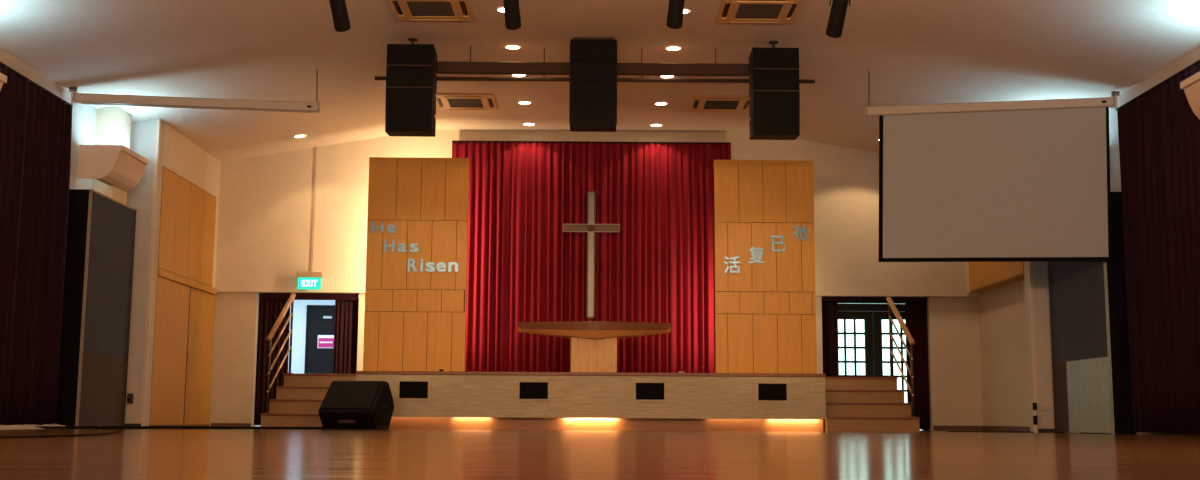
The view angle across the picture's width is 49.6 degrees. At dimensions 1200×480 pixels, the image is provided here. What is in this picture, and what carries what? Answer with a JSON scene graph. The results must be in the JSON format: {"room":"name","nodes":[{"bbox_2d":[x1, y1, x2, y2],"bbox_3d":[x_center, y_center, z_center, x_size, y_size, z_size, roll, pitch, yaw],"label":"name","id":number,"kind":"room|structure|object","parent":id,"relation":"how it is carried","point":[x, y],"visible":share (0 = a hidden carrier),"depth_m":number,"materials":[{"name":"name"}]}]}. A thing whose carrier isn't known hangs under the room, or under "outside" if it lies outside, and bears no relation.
{"room":"house of worship","nodes":[
{"label":"house of worship","id":0,"kind":"room"},
{"bbox_2d":[0,61,72,424],"bbox_3d":[-6.260,-0.500,9.691,0.166,3.778,11.150,0,-8,0],"label":"curtain","id":1,"kind":"object","parent":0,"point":[36,123],"visible":0.94,"depth_m":14.34,"materials":[{"name":"red fabric"}]},
{"bbox_2d":[0,48,96,188],"bbox_3d":[-6.485,-1.029,6.658,0.200,4.051,21.400,0,-8,0],"label":"wall","id":2,"kind":"structure","parent":0,"point":[83,115],"depth_m":15.94,"materials":[{"name":"grey paint"}]},
{"bbox_2d":[0,73,6,90],"bbox_3d":[-6.138,-1.472,12.376,0.540,0.430,0.940,0,-8,0],"label":"wall lamp","id":3,"kind":"object","parent":2,"relation":"attached to","point":[3,79],"depth_m":12.81,"materials":[{"name":"beige paint"}]},
{"bbox_2d":[56,189,136,425],"bbox_3d":[-6.302,0.908,16.304,0.292,2.862,1.562,0,-8,0],"label":"partition panel","id":4,"kind":"object","parent":2,"relation":"attached to","point":[97,295],"visible":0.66,"depth_m":15.89,"materials":[{"name":"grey fabric"}]},
{"bbox_2d":[92,106,131,204],"bbox_3d":[-6.321,0.338,16.616,0.270,4.076,0.500,0,-8,0],"label":"wall pier","id":5,"kind":"structure","parent":2,"relation":"attached to","point":[113,123],"depth_m":16.63,"materials":[{"name":"beige paint"}]},
{"bbox_2d":[78,145,148,191],"bbox_3d":[-6.167,-0.900,16.506,0.540,0.430,0.940,0,-8,0],"label":"wall lamp","id":6,"kind":"object","parent":2,"relation":"attached to","point":[121,167],"depth_m":16.07,"materials":[{"name":"beige paint"}]},
{"bbox_2d":[163,123,220,198],"bbox_3d":[-6.067,-1.129,19.088,0.210,0.604,2.710,0,-8,0],"label":"wall","id":7,"kind":"structure","parent":0,"point":[183,157],"depth_m":18.93,"materials":[{"name":"beige paint"}]},
{"bbox_2d":[211,197,218,287],"bbox_3d":[-6.081,0.043,20.212,0.210,1.410,0.160,0,-8,0],"label":"wall","id":8,"kind":"structure","parent":0,"point":[217,199],"depth_m":20.21,"materials":[{"name":"beige paint"}]},
{"bbox_2d":[288,294,358,373],"bbox_3d":[-4.958,1.997,23.160,3.600,2.600,0.100,0,-8,0],"label":"wall","id":9,"kind":"structure","parent":0,"point":[300,306],"depth_m":23.16,"materials":[{"name":"white paint"}]},
{"bbox_2d":[304,305,334,373],"bbox_3d":[-4.778,2.217,23.025,0.900,2.130,0.111,0,-8,0],"label":"door","id":10,"kind":"structure","parent":9,"relation":"in","point":[317,360],"depth_m":23.09,"materials":[{"name":"black paint"}]},
{"bbox_2d":[317,335,333,347],"bbox_3d":[-4.856,1.804,23.073,0.310,0.230,0.027,0,-8,0],"label":"door sign","id":11,"kind":"object","parent":10,"relation":"attached to","point":[324,341],"visible":0.92,"depth_m":23.07,"materials":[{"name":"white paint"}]},
{"bbox_2d":[209,292,982,429],"bbox_3d":[-0.139,1.894,20.281,12.600,2.070,0.200,0,-8,0],"label":"wall","id":12,"kind":"structure","parent":0,"point":[954,359],"depth_m":20.20,"materials":[{"name":"beige paint"}]},
{"bbox_2d":[211,423,250,426],"bbox_3d":[-5.678,2.842,20.000,0.610,0.050,0.020,0,-8,0],"label":"baseboard","id":13,"kind":"structure","parent":12,"relation":"attached to","point":[212,424],"depth_m":19.99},
{"bbox_2d":[254,300,289,424],"bbox_3d":[-5.106,1.889,20.261,0.495,1.978,0.066,0,-8,0],"label":"drape","id":14,"kind":"object","parent":12,"relation":"hanging from","point":[269,311],"visible":0.7,"depth_m":20.28,"materials":[{"name":"red fabric"}]},
{"bbox_2d":[259,293,357,299],"bbox_3d":[-4.558,0.885,20.339,1.550,0.103,0.020,0,-8,0],"label":"valance","id":15,"kind":"structure","parent":12,"relation":"in","point":[262,296],"depth_m":20.33,"materials":[{"name":"red fabric"}]},
{"bbox_2d":[333,298,358,373],"bbox_3d":[-3.966,1.896,20.268,0.385,1.978,0.054,0,-8,0],"label":"drape","id":16,"kind":"object","parent":12,"relation":"hanging from","point":[346,311],"visible":0.66,"depth_m":20.32,"materials":[{"name":"red fabric"}]},
{"bbox_2d":[822,301,838,376],"bbox_3d":[3.601,1.946,20.317,0.260,1.978,0.052,0,-8,0],"label":"drape","id":17,"kind":"object","parent":12,"relation":"hanging from","point":[830,348],"visible":0.67,"depth_m":20.37,"materials":[{"name":"red fabric"}]},
{"bbox_2d":[822,297,926,301],"bbox_3d":[4.307,0.927,20.396,1.640,0.068,0.020,0,-8,0],"label":"valance","id":18,"kind":"structure","parent":12,"relation":"in","point":[912,299],"depth_m":20.39,"materials":[{"name":"red fabric"}]},
{"bbox_2d":[838,301,928,429],"bbox_3d":[4.310,1.932,20.485,1.780,2.100,0.150,0,-8,0],"label":"door","id":19,"kind":"structure","parent":12,"relation":"in","point":[872,313],"depth_m":20.52,"materials":[{"name":"black paint"}]},
{"bbox_2d":[905,302,929,428],"bbox_3d":[4.963,1.955,20.323,0.345,1.978,0.058,0,-8,0],"label":"drape","id":20,"kind":"object","parent":12,"relation":"hanging from","point":[915,312],"visible":0.87,"depth_m":20.33,"materials":[{"name":"red fabric"}]},
{"bbox_2d":[933,426,981,430],"bbox_3d":[5.526,2.904,20.071,0.760,0.075,0.020,0,-8,0],"label":"baseboard","id":21,"kind":"structure","parent":12,"relation":"attached to","point":[946,428],"depth_m":20.06,"materials":[{"name":"wood"}]},
{"bbox_2d":[215,130,979,296],"bbox_3d":[-0.125,-0.421,20.551,12.600,2.590,0.300,0,-8,0],"label":"wall","id":22,"kind":"structure","parent":0,"point":[266,213],"depth_m":20.38,"materials":[{"name":"beige paint"}]},
{"bbox_2d":[0,0,1199,161],"bbox_3d":[-0.033,-3.196,8.721,13.400,1.016,24.800,0,-8,0],"label":"ceiling","id":23,"kind":"structure","parent":0,"point":[914,52],"depth_m":15.43,"materials":[{"name":"paint"}]},
{"bbox_2d":[69,69,319,113],"bbox_3d":[-4.968,-1.894,16.053,2.946,0.591,0.133,1,-8,-15],"label":"projection screen","id":24,"kind":"object","parent":23,"relation":"hanging from","point":[78,98],"visible":1,"depth_m":15.96,"materials":[{"name":"white metal"}]},
{"bbox_2d":[296,147,322,288],"bbox_3d":[-4.484,-0.357,20.269,0.400,2.266,0.159,0,-8,0],"label":"exit sign","id":25,"kind":"object","parent":23,"relation":"hanging from","point":[306,280],"visible":1,"depth_m":20.07,"materials":[{"name":"teal"}]},
{"bbox_2d":[385,38,436,136],"bbox_3d":[-2.260,-1.838,15.582,0.570,1.171,0.403,0,-8,0],"label":"loudspeaker","id":26,"kind":"object","parent":23,"relation":"hanging from","point":[411,69],"visible":1,"depth_m":15.39,"materials":[{"name":"black paint"}]},
{"bbox_2d":[386,110,430,131],"bbox_3d":[-2.261,-1.409,15.356,0.536,0.248,0.042,0,-8,0],"label":"grille","id":27,"kind":"object","parent":26,"relation":"attached to","point":[396,120],"depth_m":15.35,"materials":[{"name":"black metal"}]},
{"bbox_2d":[386,88,431,108],"bbox_3d":[-2.260,-1.675,15.371,0.536,0.248,0.024,0,-8,0],"label":"grille","id":28,"kind":"object","parent":26,"relation":"attached to","point":[396,98],"depth_m":15.37,"materials":[{"name":"black metal"}]},
{"bbox_2d":[386,66,431,86],"bbox_3d":[-2.258,-1.940,15.402,0.536,0.248,0.012,0,-8,0],"label":"grille","id":29,"kind":"object","parent":26,"relation":"attached to","point":[396,76],"depth_m":15.40,"materials":[{"name":"black metal"}]},
{"bbox_2d":[387,44,432,64],"bbox_3d":[-2.257,-2.203,15.438,0.536,0.248,0.012,0,-8,0],"label":"grille","id":30,"kind":"object","parent":26,"relation":"attached to","point":[397,54],"depth_m":15.43,"materials":[{"name":"black metal"}]},
{"bbox_2d":[387,0,473,20],"bbox_3d":[-1.873,-2.572,14.406,0.880,0.034,0.880,0,-8,0],"label":"air conditioner","id":31,"kind":"object","parent":23,"relation":"attached to","point":[403,10],"visible":1,"depth_m":14.46,"materials":[{"name":"beige plastic"}]},
{"bbox_2d":[406,1,454,15],"bbox_3d":[-1.873,-2.568,14.405,0.480,0.018,0.524,0,-8,0],"label":"grille","id":32,"kind":"object","parent":31,"relation":"attached to","point":[413,8],"depth_m":14.39,"materials":[{"name":"plastic"}]},
{"bbox_2d":[435,93,497,110],"bbox_3d":[-1.933,-1.980,18.685,0.880,0.034,0.880,0,-8,0],"label":"air conditioner","id":33,"kind":"object","parent":23,"relation":"attached to","point":[444,101],"visible":0.93,"depth_m":18.62,"materials":[{"name":"beige plastic"}]},
{"bbox_2d":[447,99,483,107],"bbox_3d":[-1.933,-1.976,18.684,0.480,0.018,0.524,0,-8,0],"label":"grille","id":34,"kind":"object","parent":33,"relation":"attached to","point":[451,103],"depth_m":18.72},
{"bbox_2d":[504,44,520,49],"bbox_3d":[-1.069,-2.365,15.948,0.210,0.011,0.210,0,-8,0],"label":"recessed light","id":35,"kind":"object","parent":23,"relation":"in","point":[510,46],"visible":1,"depth_m":15.93,"materials":[{"name":"beige"}]},
{"bbox_2d":[517,101,531,104],"bbox_3d":[-1.089,-1.978,18.741,0.210,0.011,0.210,0,-8,0],"label":"recessed light","id":36,"kind":"object","parent":23,"relation":"in","point":[518,102],"visible":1,"depth_m":18.73,"materials":[{"name":"beige"}]},
{"bbox_2d":[436,46,748,75],"bbox_3d":[-0.074,-2.195,15.901,3.860,0.350,0.080,0,-8,0],"label":"ceiling beam","id":37,"kind":"structure","parent":23,"relation":"attached to","point":[443,67],"depth_m":15.85,"materials":[{"name":"brown metal"}]},
{"bbox_2d":[569,37,616,131],"bbox_3d":[-0.080,-1.860,15.602,0.570,1.096,0.400,0,-8,0],"label":"loudspeaker","id":38,"kind":"object","parent":23,"relation":"attached to","point":[593,60],"visible":1,"depth_m":15.41,"materials":[{"name":"black paint"}]},
{"bbox_2d":[570,105,615,126],"bbox_3d":[-0.081,-1.469,15.380,0.536,0.248,0.042,0,-8,0],"label":"grille","id":39,"kind":"object","parent":38,"relation":"attached to","point":[580,115],"depth_m":15.37,"materials":[{"name":"black metal"}]},
{"bbox_2d":[571,83,615,103],"bbox_3d":[-0.079,-1.735,15.395,0.536,0.248,0.024,0,-8,0],"label":"grille","id":40,"kind":"object","parent":38,"relation":"attached to","point":[581,93],"depth_m":15.39,"materials":[{"name":"black metal"}]},
{"bbox_2d":[571,61,615,81],"bbox_3d":[-0.078,-2.000,15.426,0.536,0.248,0.012,0,-8,0],"label":"grille","id":41,"kind":"object","parent":38,"relation":"attached to","point":[581,71],"depth_m":15.42,"materials":[{"name":"black metal"}]},
{"bbox_2d":[571,39,615,59],"bbox_3d":[-0.076,-2.263,15.462,0.536,0.248,0.012,0,-8,0],"label":"grille","id":42,"kind":"object","parent":38,"relation":"attached to","point":[581,49],"depth_m":15.46,"materials":[{"name":"black metal"}]},
{"bbox_2d":[375,48,814,83],"bbox_3d":[-0.060,-2.148,15.965,5.390,0.425,0.050,0,-8,0],"label":"pipe","id":43,"kind":"object","parent":23,"relation":"hanging from","point":[544,79],"visible":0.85,"depth_m":15.92,"materials":[{"name":"brown metal"}]},
{"bbox_2d":[665,46,681,50],"bbox_3d":[0.901,-2.352,15.960,0.210,0.011,0.210,0,-8,0],"label":"recessed light","id":44,"kind":"object","parent":23,"relation":"in","point":[669,48],"visible":1,"depth_m":15.96,"materials":[{"name":"beige"}]},
{"bbox_2d":[689,95,749,111],"bbox_3d":[1.747,-1.956,18.708,0.880,0.034,0.880,0,-8,0],"label":"air conditioner","id":45,"kind":"object","parent":23,"relation":"attached to","point":[699,103],"visible":0.94,"depth_m":18.64,"materials":[{"name":"beige plastic"}]},
{"bbox_2d":[703,101,739,108],"bbox_3d":[1.747,-1.952,18.707,0.480,0.018,0.524,0,-8,0],"label":"grille","id":46,"kind":"object","parent":45,"relation":"attached to","point":[706,104],"depth_m":18.70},
{"bbox_2d":[715,0,803,23],"bbox_3d":[1.762,-2.548,14.428,0.880,0.034,0.880,0,-8,0],"label":"air conditioner","id":47,"kind":"object","parent":23,"relation":"attached to","point":[730,11],"visible":1,"depth_m":14.44,"materials":[{"name":"beige plastic"}]},
{"bbox_2d":[735,4,783,18],"bbox_3d":[1.762,-2.544,14.428,0.480,0.018,0.524,0,-8,0],"label":"grille","id":48,"kind":"object","parent":47,"relation":"attached to","point":[742,11],"depth_m":14.43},
{"bbox_2d":[749,41,799,139],"bbox_3d":[2.090,-1.804,15.608,0.570,1.181,0.403,0,-8,0],"label":"loudspeaker","id":49,"kind":"object","parent":23,"relation":"hanging from","point":[774,88],"visible":1,"depth_m":15.41,"materials":[{"name":"black paint"}]},
{"bbox_2d":[753,48,798,67],"bbox_3d":[2.093,-2.165,15.464,0.536,0.248,0.012,0,-8,0],"label":"grille","id":50,"kind":"object","parent":49,"relation":"attached to","point":[762,57],"depth_m":15.46,"materials":[{"name":"black metal"}]},
{"bbox_2d":[754,113,798,134],"bbox_3d":[2.088,-1.371,15.381,0.536,0.248,0.042,0,-8,0],"label":"grille","id":51,"kind":"object","parent":49,"relation":"attached to","point":[764,123],"depth_m":15.38,"materials":[{"name":"black metal"}]},
{"bbox_2d":[754,91,798,111],"bbox_3d":[2.090,-1.637,15.397,0.536,0.248,0.024,0,-8,0],"label":"grille","id":52,"kind":"object","parent":49,"relation":"attached to","point":[764,101],"depth_m":15.39,"materials":[{"name":"black metal"}]},
{"bbox_2d":[754,69,798,89],"bbox_3d":[2.092,-1.901,15.428,0.536,0.248,0.012,0,-8,0],"label":"grille","id":53,"kind":"object","parent":49,"relation":"attached to","point":[764,79],"depth_m":15.42,"materials":[{"name":"black metal"}]},
{"bbox_2d":[866,71,1119,261],"bbox_3d":[4.739,-0.944,15.811,2.966,2.432,0.133,-1,-8,18],"label":"projection screen","id":54,"kind":"object","parent":23,"relation":"hanging from","point":[1023,180],"visible":1,"depth_m":15.74,"materials":[{"name":"white fabric"}]},
{"bbox_3d":[-0.052,-2.738,11.201,5.800,0.564,0.050,0,-8,0],"label":"bar","id":55,"kind":"object","parent":23,"relation":"hanging from","visible":0},
{"bbox_2d":[329,0,350,31],"bbox_3d":[-2.271,-2.137,11.263,0.184,0.618,0.440,0,-8,0],"label":"spotlight","id":56,"kind":"object","parent":55,"relation":"hanging from","point":[341,21],"visible":1,"depth_m":11.27,"materials":[{"name":"black paint"}]},
{"bbox_2d":[503,0,520,29],"bbox_3d":[-0.771,-2.142,11.274,0.184,0.588,0.441,0,-8,0],"label":"spotlight","id":57,"kind":"object","parent":55,"relation":"hanging from","point":[511,7],"visible":1,"depth_m":11.29,"materials":[{"name":"black paint"}]},
{"bbox_2d":[666,0,684,28],"bbox_3d":[0.669,-2.143,11.285,0.184,0.568,0.441,0,-8,0],"label":"spotlight","id":58,"kind":"object","parent":55,"relation":"hanging from","point":[676,7],"visible":1,"depth_m":11.30,"materials":[{"name":"black paint"}]},
{"bbox_2d":[826,0,850,37],"bbox_3d":[2.074,-2.098,11.289,0.184,0.637,0.440,0,-8,0],"label":"spotlight","id":59,"kind":"object","parent":55,"relation":"hanging from","point":[838,10],"visible":1,"depth_m":11.27,"materials":[{"name":"black paint"}]},
{"bbox_2d":[0,426,1199,479],"bbox_3d":[-0.059,1.292,8.023,14.000,0.100,24.650,0,-8,0],"label":"floor","id":60,"kind":"structure","parent":0,"point":[127,454],"depth_m":4.80,"materials":[{"name":"wood"}]},
{"bbox_2d":[0,424,64,429],"bbox_3d":[-6.111,1.981,13.816,0.177,0.055,2.200,0,-8,0],"label":"crumpled cloth","id":61,"kind":"object","parent":60,"relation":"on","point":[25,426],"visible":0.66,"depth_m":13.77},
{"bbox_2d":[0,429,122,437],"bbox_3d":[-4.098,1.541,10.407,0.575,0.014,6.713,2,-8,-11],"label":"cable","id":62,"kind":"object","parent":60,"relation":"on","point":[70,435],"visible":0.99,"depth_m":8.38,"materials":[{"name":"black rubber"}]},
{"bbox_2d":[125,119,164,425],"bbox_3d":[-6.311,0.415,17.383,0.700,4.134,0.240,0,-8,0],"label":"wall pier","id":63,"kind":"object","parent":60,"relation":"on","point":[143,133],"visible":0.29,"depth_m":17.31,"materials":[{"name":"grey paint"}]},
{"bbox_2d":[127,393,133,402],"bbox_3d":[-6.145,2.070,16.989,0.070,0.130,0.090,0,-8,0],"label":"wall socket","id":64,"kind":"object","parent":63,"relation":"attached to","point":[130,396],"visible":1,"depth_m":16.99,"materials":[{"name":"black plastic"}]},
{"bbox_2d":[140,119,160,425],"bbox_3d":[-5.971,0.412,17.285,0.040,4.117,0.060,0,-8,0],"label":"trim","id":65,"kind":"structure","parent":63,"relation":"attached to","point":[158,126],"depth_m":17.25,"materials":[{"name":"beige paint"}]},
{"bbox_2d":[35,426,326,428],"bbox_3d":[-4.713,2.170,15.028,3.442,0.028,0.449,5,-9,-29],"label":"cable","id":66,"kind":"object","parent":60,"relation":"on","point":[44,427],"visible":0.94,"depth_m":15.05,"materials":[{"name":"black rubber"}]},
{"bbox_2d":[149,269,216,425],"bbox_3d":[-6.063,1.626,18.757,0.240,2.115,2.790,0,-8,0],"label":"door","id":67,"kind":"structure","parent":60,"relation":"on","point":[184,307],"depth_m":18.57,"materials":[{"name":"brown wood"}]},
{"bbox_2d":[260,374,355,426],"bbox_3d":[-3.797,2.224,17.988,1.212,0.745,2.300,0,-8,0],"label":"steps","id":68,"kind":"structure","parent":60,"relation":"on","point":[297,403],"depth_m":17.28,"materials":[{"name":"wood"}]},
{"bbox_2d":[264,293,295,412],"bbox_3d":[-4.330,1.497,17.616,0.090,1.696,1.322,0,-8,0],"label":"handrail","id":69,"kind":"object","parent":68,"relation":"on","point":[290,301],"visible":1,"depth_m":17.56,"materials":[{"name":"wood"}]},
{"bbox_2d":[318,381,393,429],"bbox_3d":[-2.961,2.013,15.861,0.720,0.589,0.857,-1,-8,9],"label":"floor monitor","id":70,"kind":"object","parent":60,"relation":"on","point":[351,405],"visible":0.98,"depth_m":15.57,"materials":[{"name":"black paint"}]},
{"bbox_2d":[321,382,380,408],"bbox_3d":[-2.994,1.866,15.652,0.600,0.332,0.383,-1,-8,9],"label":"grille","id":71,"kind":"object","parent":70,"relation":"attached to","point":[340,395],"depth_m":15.63,"materials":[{"name":"black metal"}]},
{"bbox_2d":[356,371,825,430],"bbox_3d":[-0.130,2.312,18.470,6.120,0.745,3.255,0,-8,0],"label":"stage platform","id":72,"kind":"object","parent":60,"relation":"on","point":[422,399],"visible":0.96,"depth_m":16.89,"materials":[{"name":"beige"}]},
{"bbox_2d":[397,379,430,400],"bbox_3d":[-2.418,1.945,16.869,0.430,0.277,0.015,0,-8,0],"label":"vent","id":73,"kind":"object","parent":72,"relation":"attached to","point":[407,389],"depth_m":16.86,"materials":[{"name":"metal"}]},
{"bbox_2d":[363,157,468,370],"bbox_3d":[-2.558,0.348,18.156,1.399,3.032,0.100,0,-8,0],"label":"panel","id":74,"kind":"object","parent":72,"relation":"on","point":[414,321],"visible":0.85,"depth_m":18.10,"materials":[{"name":"brown wood"}]},
{"bbox_2d":[372,222,383,232],"bbox_3d":[-3.103,-0.174,18.163,0.167,0.152,0.021,0,-8,0],"label":"letter","id":75,"kind":"object","parent":74,"relation":"attached to","point":[374,227],"depth_m":18.15,"materials":[{"name":"silver metal"}]},
{"bbox_2d":[384,240,394,251],"bbox_3d":[-2.933,0.082,18.129,0.146,0.167,0.021,0,-8,0],"label":"letter","id":76,"kind":"object","parent":74,"relation":"attached to","point":[385,241],"depth_m":18.12,"materials":[{"name":"silver metal"}]},
{"bbox_2d":[387,225,395,232],"bbox_3d":[-2.910,-0.153,18.162,0.131,0.118,0.021,0,-8,0],"label":"letter","id":77,"kind":"object","parent":74,"relation":"attached to","point":[389,228],"depth_m":18.15,"materials":[{"name":"silver metal"}]},
{"bbox_2d":[397,243,406,251],"bbox_3d":[-2.758,0.108,18.127,0.131,0.126,0.021,0,-8,0],"label":"letter","id":78,"kind":"object","parent":74,"relation":"attached to","point":[403,245],"depth_m":18.11,"materials":[{"name":"silver metal"}]},
{"bbox_2d":[407,259,416,271],"bbox_3d":[-2.610,0.350,18.094,0.133,0.180,0.021,0,-8,0],"label":"letter","id":79,"kind":"object","parent":74,"relation":"attached to","point":[409,260],"depth_m":18.08,"materials":[{"name":"silver metal"}]},
{"bbox_2d":[409,243,418,251],"bbox_3d":[-2.591,0.110,18.128,0.129,0.126,0.021,0,-8,0],"label":"letter","id":80,"kind":"object","parent":74,"relation":"attached to","point":[412,245],"depth_m":18.12,"materials":[{"name":"silver metal"}]},
{"bbox_2d":[425,262,434,271],"bbox_3d":[-2.360,0.376,18.093,0.135,0.136,0.021,0,-8,0],"label":"letter","id":81,"kind":"object","parent":74,"relation":"attached to","point":[428,264],"depth_m":18.08,"materials":[{"name":"silver metal"}]},
{"bbox_2d":[436,262,445,271],"bbox_3d":[-2.209,0.377,18.093,0.135,0.136,0.021,0,-8,0],"label":"letter","id":82,"kind":"object","parent":74,"relation":"attached to","point":[438,266],"depth_m":18.08,"materials":[{"name":"silver metal"}]},
{"bbox_2d":[448,262,457,271],"bbox_3d":[-2.043,0.377,18.095,0.139,0.134,0.021,0,-8,0],"label":"letter","id":83,"kind":"object","parent":74,"relation":"attached to","point":[450,264],"depth_m":18.09,"materials":[{"name":"silver metal"}]},
{"bbox_2d":[517,380,549,400],"bbox_3d":[-0.860,1.955,16.878,0.430,0.277,0.015,0,-8,0],"label":"vent","id":84,"kind":"object","parent":72,"relation":"attached to","point":[527,390],"depth_m":16.88,"materials":[{"name":"metal"}]},
{"bbox_2d":[452,140,730,372],"bbox_3d":[-0.142,0.291,20.143,4.370,3.708,0.148,0,-8,0],"label":"stage curtain","id":85,"kind":"object","parent":72,"relation":"on","point":[522,266],"visible":0.8,"depth_m":20.16,"materials":[{"name":"red fabric"}]},
{"bbox_2d":[563,191,619,317],"bbox_3d":[-0.137,0.241,19.852,0.860,1.937,0.464,0,-8,0],"label":"cross","id":86,"kind":"object","parent":85,"relation":"attached to","point":[590,228],"visible":1,"depth_m":19.69,"materials":[{"name":"wood"}]},
{"bbox_2d":[517,321,670,371],"bbox_3d":[-0.083,1.523,18.137,2.140,0.727,0.750,0,-8,0],"label":"altar table","id":87,"kind":"object","parent":72,"relation":"on","point":[593,343],"visible":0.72,"depth_m":17.94,"materials":[{"name":"wood"}]},
{"bbox_2d":[633,380,666,401],"bbox_3d":[0.650,1.965,16.888,0.430,0.277,0.015,0,-8,0],"label":"vent","id":88,"kind":"object","parent":72,"relation":"attached to","point":[643,390],"depth_m":16.89,"materials":[{"name":"metal"}]},
{"bbox_2d":[714,160,816,373],"bbox_3d":[2.304,0.380,18.186,1.394,3.032,0.100,0,-8,0],"label":"panel","id":89,"kind":"object","parent":72,"relation":"on","point":[765,313],"visible":0.89,"depth_m":18.14,"materials":[{"name":"brown wood"}]},
{"bbox_2d":[724,256,740,273],"bbox_3d":[1.843,0.347,18.127,0.235,0.240,0.021,0,-8,0],"label":"wall letter","id":90,"kind":"structure","parent":89,"relation":"attached to","point":[725,257],"depth_m":18.12,"materials":[{"name":"silver metal"}]},
{"bbox_2d":[748,246,764,262],"bbox_3d":[2.186,0.208,18.148,0.228,0.241,0.021,0,-8,0],"label":"wall letter","id":91,"kind":"structure","parent":89,"relation":"attached to","point":[752,250],"depth_m":18.14,"materials":[{"name":"silver metal"}]},
{"bbox_2d":[770,236,785,251],"bbox_3d":[2.489,0.051,18.172,0.207,0.223,0.021,0,-8,0],"label":"wall letter","id":92,"kind":"structure","parent":89,"relation":"attached to","point":[781,237],"depth_m":18.16,"materials":[{"name":"silver metal"}]},
{"bbox_2d":[793,225,807,240],"bbox_3d":[2.807,-0.101,18.195,0.213,0.220,0.021,0,-8,0],"label":"wall letter","id":93,"kind":"structure","parent":89,"relation":"attached to","point":[796,233],"depth_m":18.18,"materials":[{"name":"silver metal"}]},
{"bbox_2d":[756,381,788,402],"bbox_3d":[2.242,1.976,16.898,0.430,0.277,0.015,0,-8,0],"label":"vent","id":94,"kind":"object","parent":72,"relation":"attached to","point":[766,391],"depth_m":16.89,"materials":[{"name":"metal"}]},
{"bbox_2d":[823,377,919,431],"bbox_3d":[3.543,2.273,18.034,1.212,0.745,2.300,0,-8,0],"label":"steps","id":95,"kind":"structure","parent":60,"relation":"on","point":[853,404],"depth_m":17.32,"materials":[{"name":"wood"}]},
{"bbox_2d":[886,296,916,416],"bbox_3d":[4.090,1.553,17.668,0.090,1.696,1.322,0,-8,0],"label":"handrail","id":96,"kind":"object","parent":95,"relation":"on","point":[891,305],"visible":1,"depth_m":17.61,"materials":[{"name":"wood"}]},
{"bbox_2d":[947,431,1033,432],"bbox_3d":[5.047,2.488,16.861,1.157,0.012,0.126,1,-8,-5],"label":"cable","id":97,"kind":"object","parent":60,"relation":"on","point":[947,431],"visible":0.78,"depth_m":16.85,"materials":[{"name":"black rubber"}]},
{"bbox_2d":[1032,403,1037,432],"bbox_3d":[5.660,2.310,16.903,0.056,0.385,0.055,0,-8,0],"label":"striped post","id":98,"kind":"object","parent":60,"relation":"on","point":[1035,418],"visible":1,"depth_m":16.88,"materials":[{"name":"white plastic"}]},
{"bbox_2d":[1024,261,1054,431],"bbox_3d":[6.088,0.497,17.460,0.700,4.134,0.240,0,-8,0],"label":"wall pier","id":99,"kind":"object","parent":60,"relation":"on","point":[1040,268],"visible":0.14,"depth_m":17.25,"materials":[{"name":"grey paint"}]},
{"bbox_2d":[1028,262,1038,428],"bbox_3d":[5.749,0.490,17.358,0.040,4.117,0.060,0,-8,0],"label":"trim","id":100,"kind":"structure","parent":99,"relation":"attached to","point":[1030,270],"depth_m":17.23,"materials":[{"name":"beige paint"}]},
{"bbox_2d":[1116,60,1199,432],"bbox_3d":[6.139,-0.432,9.669,0.156,3.778,10.950,0,-8,0],"label":"curtain","id":101,"kind":"object","parent":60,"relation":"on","point":[1159,129],"visible":0.98,"depth_m":14.04,"materials":[{"name":"red fabric"}]},
{"bbox_2d":[966,262,982,292],"bbox_3d":[5.828,0.122,20.287,0.210,1.410,0.160,0,-8,0],"label":"wall","id":102,"kind":"structure","parent":0,"point":[967,263],"depth_m":20.23,"materials":[{"name":"beige paint"}]},
{"bbox_2d":[978,279,1029,425],"bbox_3d":[6.057,0.723,18.968,0.240,4.099,2.810,0,-8,0],"label":"wall panel","id":103,"kind":"object","parent":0,"point":[1002,310],"visible":0.29,"depth_m":19.06,"materials":[{"name":"beige paint"}]},
{"bbox_2d":[969,262,1023,291],"bbox_3d":[5.834,-0.059,18.944,0.218,1.400,2.530,0,-8,0],"label":"upper cabinet","id":104,"kind":"object","parent":103,"relation":"attached to","point":[983,276],"visible":0.34,"depth_m":19.00,"materials":[{"name":"brown wood"}]},
{"bbox_2d":[982,426,1029,431],"bbox_3d":[5.916,2.715,18.687,0.020,0.075,2.780,0,-8,0],"label":"baseboard","id":105,"kind":"structure","parent":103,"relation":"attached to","point":[984,428],"depth_m":18.84,"materials":[{"name":"wood"}]},
{"bbox_2d":[1109,46,1199,435],"bbox_3d":[6.415,-0.944,6.739,0.200,4.051,21.400,0,-8,0],"label":"wall","id":106,"kind":"structure","parent":0,"point":[1193,56],"depth_m":15.26,"materials":[{"name":"grey paint"}]},
{"bbox_2d":[1038,429,1064,432],"bbox_3d":[5.983,2.500,17.043,0.470,0.050,0.035,0,-8,0],"label":"baseboard","id":107,"kind":"structure","parent":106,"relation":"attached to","point":[1039,430],"depth_m":17.02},
{"bbox_2d":[1048,192,1136,433],"bbox_3d":[6.087,0.967,16.218,0.292,2.862,1.892,0,-8,0],"label":"partition panel","id":108,"kind":"object","parent":106,"relation":"attached to","point":[1091,375],"visible":0.7,"depth_m":15.70,"materials":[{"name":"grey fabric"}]},
{"bbox_2d":[1180,71,1199,118],"bbox_3d":[6.003,-1.405,12.352,0.540,0.430,0.940,0,-8,0],"label":"wall lamp","id":109,"kind":"object","parent":106,"relation":"attached to","point":[1191,85],"depth_m":12.69,"materials":[{"name":"beige paint"}]},
{"bbox_3d":[-6.302,0.642,18.891,0.240,4.099,2.810,0,-8,0],"label":"wall niche","id":110,"kind":"object","parent":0,"visible":0},
{"bbox_2d":[157,167,215,286],"bbox_3d":[-6.068,-0.138,18.870,0.218,1.400,2.530,0,-8,0],"label":"wall panel","id":111,"kind":"object","parent":110,"relation":"attached to","point":[187,212],"visible":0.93,"depth_m":18.70,"materials":[{"name":"brown wood"}]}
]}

